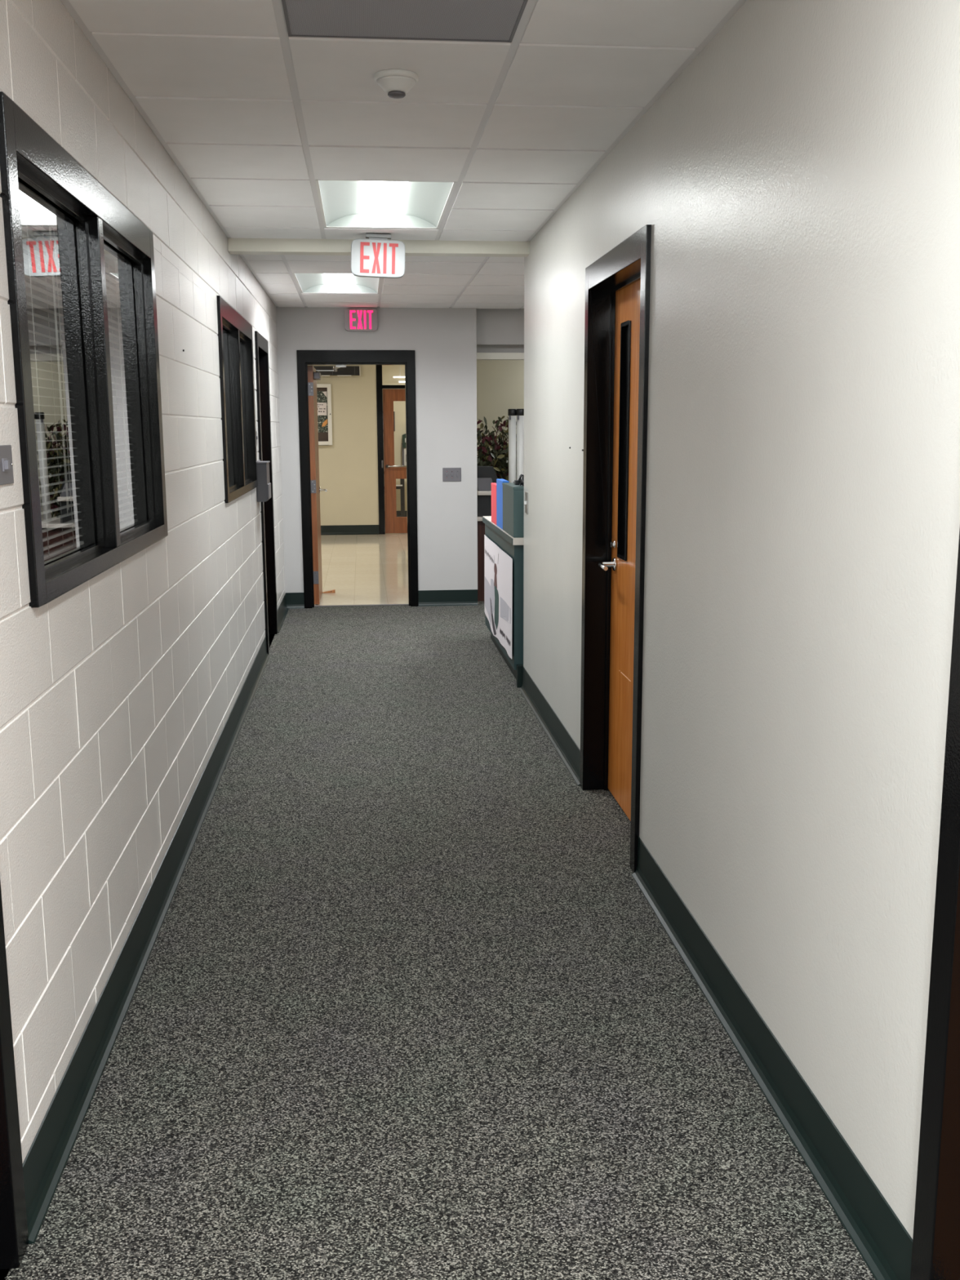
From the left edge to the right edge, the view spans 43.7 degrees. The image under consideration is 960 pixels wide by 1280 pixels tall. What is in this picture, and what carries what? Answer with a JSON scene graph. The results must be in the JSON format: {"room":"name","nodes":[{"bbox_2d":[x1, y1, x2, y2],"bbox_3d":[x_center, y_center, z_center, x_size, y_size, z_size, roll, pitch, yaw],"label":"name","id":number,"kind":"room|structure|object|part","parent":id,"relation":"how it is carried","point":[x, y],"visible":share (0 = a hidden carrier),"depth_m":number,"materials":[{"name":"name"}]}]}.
{"room":"school corridor","nodes":[
{"label":"school corridor","id":0,"kind":"room"},
{"bbox_2d":[0,0,285,1279],"bbox_3d":[-1.290,-0.686,5.274,0.150,2.680,10.227,-1,10,-5],"label":"wall","id":1,"kind":"structure","parent":0,"point":[118,691],"depth_m":3.29,"materials":[{"name":"white brick"}]},
{"bbox_2d":[0,444,13,484],"bbox_3d":[-0.918,-0.339,2.316,0.014,0.075,0.116,-1,10,-5],"label":"light switch","id":2,"kind":"object","parent":1,"relation":"attached to","point":[6,477],"visible":1,"depth_m":2.32,"materials":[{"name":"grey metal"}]},
{"bbox_2d":[0,881,28,1269],"bbox_3d":[-0.918,0.187,1.608,0.174,2.202,1.065,-1,10,-5],"label":"door frame","id":3,"kind":"structure","parent":1,"relation":"in","point":[14,1237],"depth_m":2.24,"materials":[{"name":"black paint"}]},
{"bbox_2d":[0,91,168,608],"bbox_3d":[-1.096,-0.712,3.238,0.180,1.016,1.706,-1,10,-5],"label":"window","id":4,"kind":"structure","parent":1,"relation":"in","point":[80,264],"depth_m":3.06,"materials":[{"name":"black paint"}]},
{"bbox_3d":[-1.019,-0.619,2.849,0.004,0.870,0.759,-1,10,-5],"label":"pane","id":5,"kind":"part","parent":4,"relation":"part of","materials":[{"name":"clear glass"}]},
{"bbox_3d":[-1.098,-0.760,3.647,0.004,0.870,0.749,-1,10,-5],"label":"pane","id":6,"kind":"part","parent":4,"relation":"part of","materials":[{"name":"clear glass"}]},
{"bbox_2d":[22,635,270,1244],"bbox_3d":[-1.179,0.574,5.324,0.026,0.140,6.135,-1,10,-5],"label":"baseboard","id":7,"kind":"structure","parent":1,"relation":"attached to","point":[44,1164],"depth_m":3.19,"materials":[{"name":"black rubber"}]},
{"bbox_2d":[216,295,257,502],"bbox_3d":[-1.451,-1.344,6.825,0.180,1.018,1.775,-1,10,-5],"label":"window","id":8,"kind":"structure","parent":1,"relation":"in","point":[234,335],"depth_m":6.80,"materials":[{"name":"black paint"}]},
{"bbox_3d":[-1.373,-1.248,6.419,0.004,0.872,0.794,-1,10,-5],"label":"pane","id":9,"kind":"part","parent":8,"relation":"part of","materials":[{"name":"clear glass"}]},
{"bbox_3d":[-1.455,-1.395,7.251,0.004,0.872,0.783,-1,10,-5],"label":"pane","id":10,"kind":"part","parent":8,"relation":"part of","materials":[{"name":"clear glass"}]},
{"bbox_2d":[256,459,271,502],"bbox_3d":[-1.440,-1.060,7.965,0.078,0.267,0.260,-1,10,-5],"label":"wall dispenser","id":11,"kind":"object","parent":1,"relation":"attached to","point":[263,490],"visible":0.84,"depth_m":7.86,"materials":[{"name":"grey plastic"}]},
{"bbox_3d":[-1.442,-1.184,7.943,0.074,0.016,0.260,-1,10,-5],"label":"plate","id":12,"kind":"part","parent":11,"relation":"part of","materials":[{"name":"grey metal"}]},
{"bbox_2d":[254,330,278,654],"bbox_3d":[-1.612,-1.055,8.613,0.174,2.202,0.960,-1,10,-5],"label":"door","id":13,"kind":"structure","parent":1,"relation":"in","point":[263,393],"depth_m":8.93,"materials":[{"name":"black paint"}]},
{"bbox_2d":[277,593,288,632],"bbox_3d":[-1.632,-0.236,9.892,0.026,0.140,1.267,-1,10,-5],"label":"baseboard","id":14,"kind":"structure","parent":1,"relation":"attached to","point":[282,610],"depth_m":9.89,"materials":[{"name":"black rubber"}]},
{"bbox_2d":[275,306,477,592],"bbox_3d":[-0.950,-1.614,10.433,1.844,2.660,0.140,-1,10,-5],"label":"wall","id":15,"kind":"structure","parent":0,"point":[443,340],"depth_m":10.34,"materials":[{"name":"white paint"}]},
{"bbox_2d":[296,350,418,608],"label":"door","id":16,"kind":"structure","parent":15,"relation":"in","point":[308,376],"depth_m":10.39,"materials":[{"name":"black paint"}]},
{"bbox_3d":[-1.476,-1.411,11.275,0.074,0.056,0.153,-1,10,-5],"label":"lever handle","id":17,"kind":"part","parent":16,"relation":"part of","materials":[{"name":"silver metal"}]},
{"bbox_3d":[-1.358,-2.391,10.577,0.188,0.053,0.032,-1,10,-5],"label":"closer arm","id":18,"kind":"part","parent":16,"relation":"part of","materials":[{"name":"silver metal"}]},
{"bbox_2d":[313,366,359,376],"bbox_3d":[-2.110,-3.889,17.314,0.750,0.140,0.103,-1,10,-5],"label":"door closer","id":19,"kind":"object","parent":16,"relation":"attached to","point":[348,371],"visible":0.72,"depth_m":17.28,"materials":[{"name":"black metal"}]},
{"bbox_3d":[-1.221,-2.388,10.458,0.092,0.020,0.277,-2,10,-9],"label":"closer arm","id":20,"kind":"part","parent":16,"relation":"part of","materials":[{"name":"silver metal"}]},
{"bbox_2d":[344,308,377,331],"bbox_3d":[-1.009,-2.711,10.135,0.279,0.187,0.046,-1,10,-5],"label":"exit sign","id":21,"kind":"object","parent":15,"relation":"attached to","point":[355,319],"visible":1,"depth_m":10.11,"materials":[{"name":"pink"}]},
{"bbox_2d":[285,589,478,608],"bbox_3d":[-0.862,-0.361,10.579,1.694,0.140,0.026,-1,10,-5],"label":"baseboard","id":22,"kind":"structure","parent":15,"relation":"attached to","point":[461,597],"depth_m":10.63,"materials":[{"name":"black rubber"}]},
{"bbox_2d":[442,467,461,481],"bbox_3d":[-0.244,-1.446,10.454,0.162,0.118,0.014,-1,10,-5],"label":"light switch","id":23,"kind":"object","parent":15,"relation":"attached to","point":[449,474],"visible":1,"depth_m":10.46,"materials":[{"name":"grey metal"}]},
{"bbox_2d":[240,254,524,309],"bbox_3d":[0.665,-2.669,8.537,4.484,0.257,3.710,-1,10,-5],"label":"ceiling","id":24,"kind":"structure","parent":0,"point":[427,282],"depth_m":8.40,"materials":[{"name":"tile"}]},
{"bbox_2d":[293,273,381,293],"bbox_3d":[-1.004,-2.591,8.496,0.585,0.122,1.194,-1,10,-5],"label":"ceiling light","id":25,"kind":"object","parent":24,"relation":"attached to","point":[307,282],"visible":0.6,"depth_m":8.77,"materials":[{"name":"white plastic"}]},
{"bbox_3d":[-1.060,-2.666,9.074,0.561,0.063,0.002,-1,10,-5],"label":"plate","id":26,"kind":"part","parent":25,"relation":"part of","materials":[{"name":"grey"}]},
{"bbox_2d":[60,0,746,241],"bbox_3d":[-0.226,-1.734,3.298,1.677,0.257,6.550,-1,10,-5],"label":"ceiling","id":27,"kind":"structure","parent":0,"point":[251,113],"depth_m":3.71,"materials":[{"name":"tile"}]},
{"bbox_2d":[351,233,404,278],"bbox_3d":[-0.537,-2.023,6.305,0.287,0.221,0.056,-1,10,-5],"label":"exit sign","id":28,"kind":"object","parent":27,"relation":"hanging from","point":[376,256],"visible":1,"depth_m":6.29,"materials":[{"name":"grey plastic"}]},
{"bbox_3d":[-0.534,-2.107,6.290,0.100,0.014,0.028,1,10,-6],"label":"stem","id":29,"kind":"part","parent":28,"relation":"part of","materials":[{"name":"grey metal"}]},
{"bbox_2d":[227,238,529,257],"bbox_3d":[-0.398,-2.203,6.580,1.937,0.158,0.120,-1,10,-5],"label":"beam","id":30,"kind":"structure","parent":27,"relation":"attached to","point":[235,246],"depth_m":6.54,"materials":[{"name":"white paint"}]},
{"bbox_2d":[315,179,456,228],"bbox_3d":[-0.446,-2.067,5.534,0.585,0.122,1.194,-1,10,-5],"label":"ceiling light","id":31,"kind":"object","parent":27,"relation":"attached to","point":[343,203],"visible":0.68,"depth_m":5.63,"materials":[{"name":"white plastic"}]},
{"bbox_3d":[-0.502,-2.142,6.112,0.561,0.063,0.002,-1,10,-5],"label":"plate","id":32,"kind":"part","parent":31,"relation":"part of","materials":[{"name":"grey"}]},
{"bbox_2d":[373,69,418,98],"bbox_3d":[-0.242,-1.604,3.467,0.128,0.060,0.128,-1,10,-5],"label":"smoke detector","id":33,"kind":"object","parent":27,"relation":"attached to","point":[396,83],"visible":1,"depth_m":3.43,"materials":[{"name":"white plastic"}]},
{"bbox_2d":[281,0,528,42],"bbox_3d":[-0.179,-1.531,2.856,0.585,0.010,0.585,-1,10,-5],"label":"ceiling light","id":34,"kind":"object","parent":27,"relation":"in","point":[466,20],"visible":1,"depth_m":2.99,"materials":[{"name":"grey metal"}]},
{"bbox_2d":[307,360,524,525],"bbox_3d":[-0.984,-2.253,13.769,7.050,2.750,14.140,-1,10,-5],"label":"wall","id":35,"kind":"structure","parent":0,"point":[348,466],"depth_m":17.56,"materials":[{"name":"beige paint"}]},
{"bbox_2d":[316,383,332,445],"bbox_3d":[-2.595,-3.273,17.390,0.873,0.881,0.074,-1,10,-5],"label":"picture frame","id":36,"kind":"object","parent":35,"relation":"attached to","point":[324,438],"visible":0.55,"depth_m":17.42,"materials":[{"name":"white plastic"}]},
{"bbox_2d":[316,391,328,432],"bbox_3d":[-2.583,-3.319,17.404,0.721,0.590,0.006,-1,10,-5],"label":"poster","id":37,"kind":"object","parent":36,"relation":"attached to","point":[322,396],"visible":0.2,"depth_m":17.43,"materials":[{"name":"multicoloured paper"}]},
{"bbox_3d":[-2.587,-3.358,17.396,0.713,0.180,0.003,-1,10,-5],"label":"text panel","id":38,"kind":"part","parent":37,"relation":"part of","materials":[{"name":"white paper"}]},
{"bbox_2d":[320,524,378,534],"bbox_3d":[-3.109,-1.610,17.659,3.229,0.140,0.026,-1,10,-5],"label":"baseboard","id":39,"kind":"structure","parent":35,"relation":"attached to","point":[338,529],"depth_m":17.78,"materials":[{"name":"black rubber"}]},
{"bbox_2d":[376,364,407,533],"bbox_3d":[-0.972,-2.861,17.725,1.091,2.562,0.208,-1,10,-5],"label":"door","id":40,"kind":"structure","parent":35,"relation":"in","point":[385,397],"depth_m":17.67,"materials":[{"name":"brown wood"}]},
{"bbox_2d":[384,479,404,519],"bbox_3d":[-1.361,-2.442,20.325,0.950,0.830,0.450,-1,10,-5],"label":"glass panel","id":41,"kind":"object","parent":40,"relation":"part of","point":[401,486],"visible":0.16,"depth_m":20.16,"materials":[{"name":"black glass"}]},
{"bbox_3d":[-1.306,-2.402,20.190,0.068,0.800,0.060,-1,10,-5],"label":"leg","id":42,"kind":"part","parent":41,"relation":"part of","materials":[{"name":"black plastic"}]},
{"bbox_3d":[-1.254,-2.566,17.680,0.274,0.052,0.071,-1,10,-5],"label":"lever handle","id":43,"kind":"part","parent":40,"relation":"part of","materials":[{"name":"silver metal"}]},
{"bbox_2d":[396,511,407,516],"bbox_3d":[-1.276,-2.177,20.805,4.500,0.140,0.011,-1,10,-5],"label":"baseboard","id":44,"kind":"structure","parent":35,"relation":"attached to","point":[398,513],"depth_m":20.79,"materials":[{"name":"black rubber"}]},
{"bbox_2d":[401,433,406,466],"bbox_3d":[-1.104,-3.286,20.527,0.465,0.620,0.198,-1,10,-5],"label":"sign holder","id":45,"kind":"object","parent":35,"relation":"attached to","point":[403,444],"visible":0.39,"depth_m":20.46,"materials":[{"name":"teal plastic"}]},
{"bbox_2d":[0,520,875,1279],"bbox_3d":[-0.664,-0.308,10.849,6.750,0.060,20.900,-1,10,-5],"label":"floor","id":46,"kind":"structure","parent":0,"point":[408,1002],"depth_m":3.12,"materials":[{"name":"carpet"}]},
{"bbox_2d":[322,589,335,592],"bbox_3d":[-1.459,-0.470,11.518,0.130,0.029,0.042,-1,10,-5],"label":"wedge","id":47,"kind":"object","parent":46,"relation":"on","point":[333,590],"visible":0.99,"depth_m":11.50,"materials":[{"name":"brown wood"}]},
{"bbox_2d":[314,604,408,606],"bbox_3d":[-1.056,-0.310,10.679,0.863,0.006,0.040,-1,10,-5],"label":"threshold","id":48,"kind":"object","parent":46,"relation":"on","point":[371,604],"visible":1,"depth_m":10.66,"materials":[{"name":"grey metal"}]},
{"bbox_2d":[477,515,484,601],"bbox_3d":[0.632,-0.807,11.267,1.410,0.765,0.800,-1,10,-5],"label":"desk","id":49,"kind":"object","parent":46,"relation":"on","point":[481,526],"visible":0.08,"depth_m":10.85,"materials":[{"name":"brown wood"}]},
{"bbox_2d":[477,477,492,516],"bbox_3d":[0.046,-1.312,10.976,0.170,0.334,0.360,-1,10,-5],"label":"printer","id":50,"kind":"object","parent":49,"relation":"on","point":[484,484],"visible":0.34,"depth_m":10.85,"materials":[{"name":"black plastic"}]},
{"bbox_2d":[477,490,491,495],"bbox_3d":[0.046,-1.354,10.969,0.170,0.038,0.360,-1,10,-5],"label":"paper tray","id":51,"kind":"object","parent":50,"relation":"on","point":[479,492],"depth_m":10.79,"materials":[{"name":"beige plastic"}]},
{"bbox_3d":[0.042,-1.427,10.966,0.145,0.104,0.299,-1,10,-5],"label":"control panel","id":52,"kind":"part","parent":50,"relation":"part of","materials":[{"name":"grey plastic"}]},
{"bbox_2d":[476,466,497,483],"bbox_3d":[0.066,-1.426,11.315,0.259,0.439,0.180,-1,10,-5],"label":"monitor","id":53,"kind":"object","parent":49,"relation":"on","point":[482,471],"visible":0.24,"depth_m":11.26,"materials":[{"name":"black plastic"}]},
{"bbox_2d":[507,408,515,482],"bbox_3d":[0.301,-1.662,11.143,0.082,0.962,0.082,-1,10,-5],"label":"tube","id":54,"kind":"object","parent":49,"relation":"on","point":[511,412],"visible":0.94,"depth_m":11.09,"materials":[{"name":"white plastic"}]},
{"bbox_2d":[515,408,524,479],"bbox_3d":[0.376,-1.655,11.101,0.082,0.962,0.082,-1,10,-5],"label":"tube","id":55,"kind":"object","parent":49,"relation":"on","point":[519,412],"visible":0.73,"depth_m":11.04,"materials":[{"name":"white plastic"}]},
{"bbox_2d":[476,415,516,480],"bbox_3d":[0.230,-1.443,12.253,0.719,1.676,0.686,-7,12,-34],"label":"potted plant","id":56,"kind":"object","parent":46,"relation":"on","point":[497,458],"visible":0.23,"depth_m":12.09,"materials":[{"name":"green plant"}]},
{"bbox_2d":[482,515,524,687],"bbox_3d":[0.416,-0.323,8.132,0.616,0.910,1.830,-1,10,-5],"label":"cabinet","id":57,"kind":"object","parent":46,"relation":"on","point":[513,547],"depth_m":7.29,"materials":[{"name":"green laminate"}]},
{"bbox_2d":[491,483,496,524],"bbox_3d":[0.110,-0.937,8.220,0.032,0.269,0.325,-1,10,-5],"label":"folder","id":58,"kind":"object","parent":57,"relation":"on","point":[493,485],"visible":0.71,"depth_m":8.21,"materials":[{"name":"red plastic"}]},
{"bbox_2d":[484,534,512,658],"bbox_3d":[0.114,-0.316,8.080,0.014,0.646,1.675,-1,10,-5],"label":"poster","id":59,"kind":"object","parent":57,"relation":"attached to","point":[498,565],"visible":1,"depth_m":7.98,"materials":[{"name":"white paper"}]},
{"bbox_2d":[496,479,509,529],"bbox_3d":[0.149,-0.896,7.871,0.042,0.311,0.350,-1,10,-5],"label":"folder","id":60,"kind":"object","parent":57,"relation":"on","point":[499,482],"visible":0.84,"depth_m":7.86,"materials":[{"name":"blue plastic"}]},
{"bbox_2d":[483,515,524,545],"bbox_3d":[0.414,-0.752,8.071,0.612,0.044,1.800,-1,10,-5],"label":"countertop","id":61,"kind":"structure","parent":57,"relation":"on","point":[516,541],"depth_m":7.17,"materials":[{"name":"beige laminate"}]},
{"bbox_2d":[502,482,524,537],"bbox_3d":[0.326,-0.813,7.426,0.312,0.301,0.569,-1,10,-5],"label":"folder","id":62,"kind":"object","parent":57,"relation":"on","point":[513,494],"visible":0.44,"depth_m":7.16,"materials":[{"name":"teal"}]},
{"bbox_3d":[0.325,-0.953,7.402,0.312,0.017,0.569,-1,10,-5],"label":"lid","id":63,"kind":"part","parent":62,"relation":"part of","materials":[{"name":"grey"}]},
{"bbox_2d":[512,480,521,484],"bbox_3d":[0.242,-0.974,7.392,0.075,0.027,0.060,-1,10,-5],"label":"adapter","id":64,"kind":"object","parent":62,"relation":"on","point":[516,482],"visible":0.56,"depth_m":7.36,"materials":[{"name":"black plastic"}]},
{"bbox_2d":[518,474,524,514],"bbox_3d":[0.299,-0.884,7.228,0.132,0.235,0.242,-1,10,-5],"label":"cable bundle","id":65,"kind":"object","parent":62,"relation":"on","point":[521,478],"visible":0.34,"depth_m":7.21,"materials":[{"name":"black plastic"}]},
{"bbox_2d":[476,308,524,352],"bbox_3d":[1.290,-2.795,10.877,2.750,0.510,0.760,-1,10,-5],"label":"wall","id":66,"kind":"structure","parent":0,"point":[498,330],"depth_m":10.40,"materials":[{"name":"white paint"}]},
{"bbox_2d":[476,352,524,359],"bbox_3d":[1.317,-2.527,10.659,2.750,0.059,0.044,-1,10,-5],"label":"trim","id":67,"kind":"structure","parent":66,"relation":"attached to","point":[480,356],"depth_m":10.53,"materials":[{"name":"beige paint"}]},
{"bbox_2d":[523,0,959,1238],"bbox_3d":[1.981,-0.458,3.855,2.807,2.660,6.730,-1,10,-5],"label":"wall","id":68,"kind":"structure","parent":0,"point":[797,184],"depth_m":2.61,"materials":[{"name":"paint"}]},
{"bbox_2d":[524,492,528,513],"bbox_3d":[0.264,-0.793,6.911,0.016,0.120,0.100,-1,10,-5],"label":"light switch","id":69,"kind":"object","parent":68,"relation":"attached to","point":[526,502],"visible":1,"depth_m":6.91,"materials":[{"name":"silver metal"}]},
{"bbox_2d":[519,666,580,786],"bbox_3d":[0.355,0.399,6.272,0.046,0.140,2.026,-1,10,-5],"label":"baseboard","id":70,"kind":"structure","parent":68,"relation":"attached to","point":[564,744],"depth_m":6.07,"materials":[{"name":"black rubber"}]},
{"bbox_2d":[579,224,651,872],"bbox_3d":[0.575,-0.349,4.579,0.174,2.205,1.075,-1,10,-5],"label":"door","id":71,"kind":"structure","parent":68,"relation":"in","point":[617,316],"depth_m":4.88,"materials":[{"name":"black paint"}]},
{"bbox_3d":[0.529,-0.306,4.922,0.076,0.056,0.142,-1,10,-5],"label":"lever handle","id":72,"kind":"part","parent":71,"relation":"part of","materials":[{"name":"silver metal"}]},
{"bbox_3d":[0.595,-0.783,4.747,0.062,0.929,0.156,-1,10,-5],"label":"vision frame","id":73,"kind":"part","parent":71,"relation":"part of","materials":[{"name":"black paint"}]},
{"bbox_3d":[0.595,-0.783,4.747,0.006,0.902,0.132,-1,10,-5],"label":"vision glass","id":74,"kind":"part","parent":71,"relation":"part of","materials":[{"name":"black glass"}]},
{"bbox_2d":[631,836,912,1279],"bbox_3d":[0.653,0.950,3.165,0.026,0.140,2.163,-1,10,-5],"label":"baseboard","id":75,"kind":"structure","parent":68,"relation":"attached to","point":[880,1237],"depth_m":2.72,"materials":[{"name":"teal rubber"}]},
{"bbox_2d":[910,528,959,1279],"bbox_3d":[0.889,0.213,1.407,0.174,2.205,1.072,-1,10,-5],"label":"door","id":76,"kind":"structure","parent":68,"relation":"in","point":[935,1249],"depth_m":1.97,"materials":[{"name":"black paint"}]}
]}

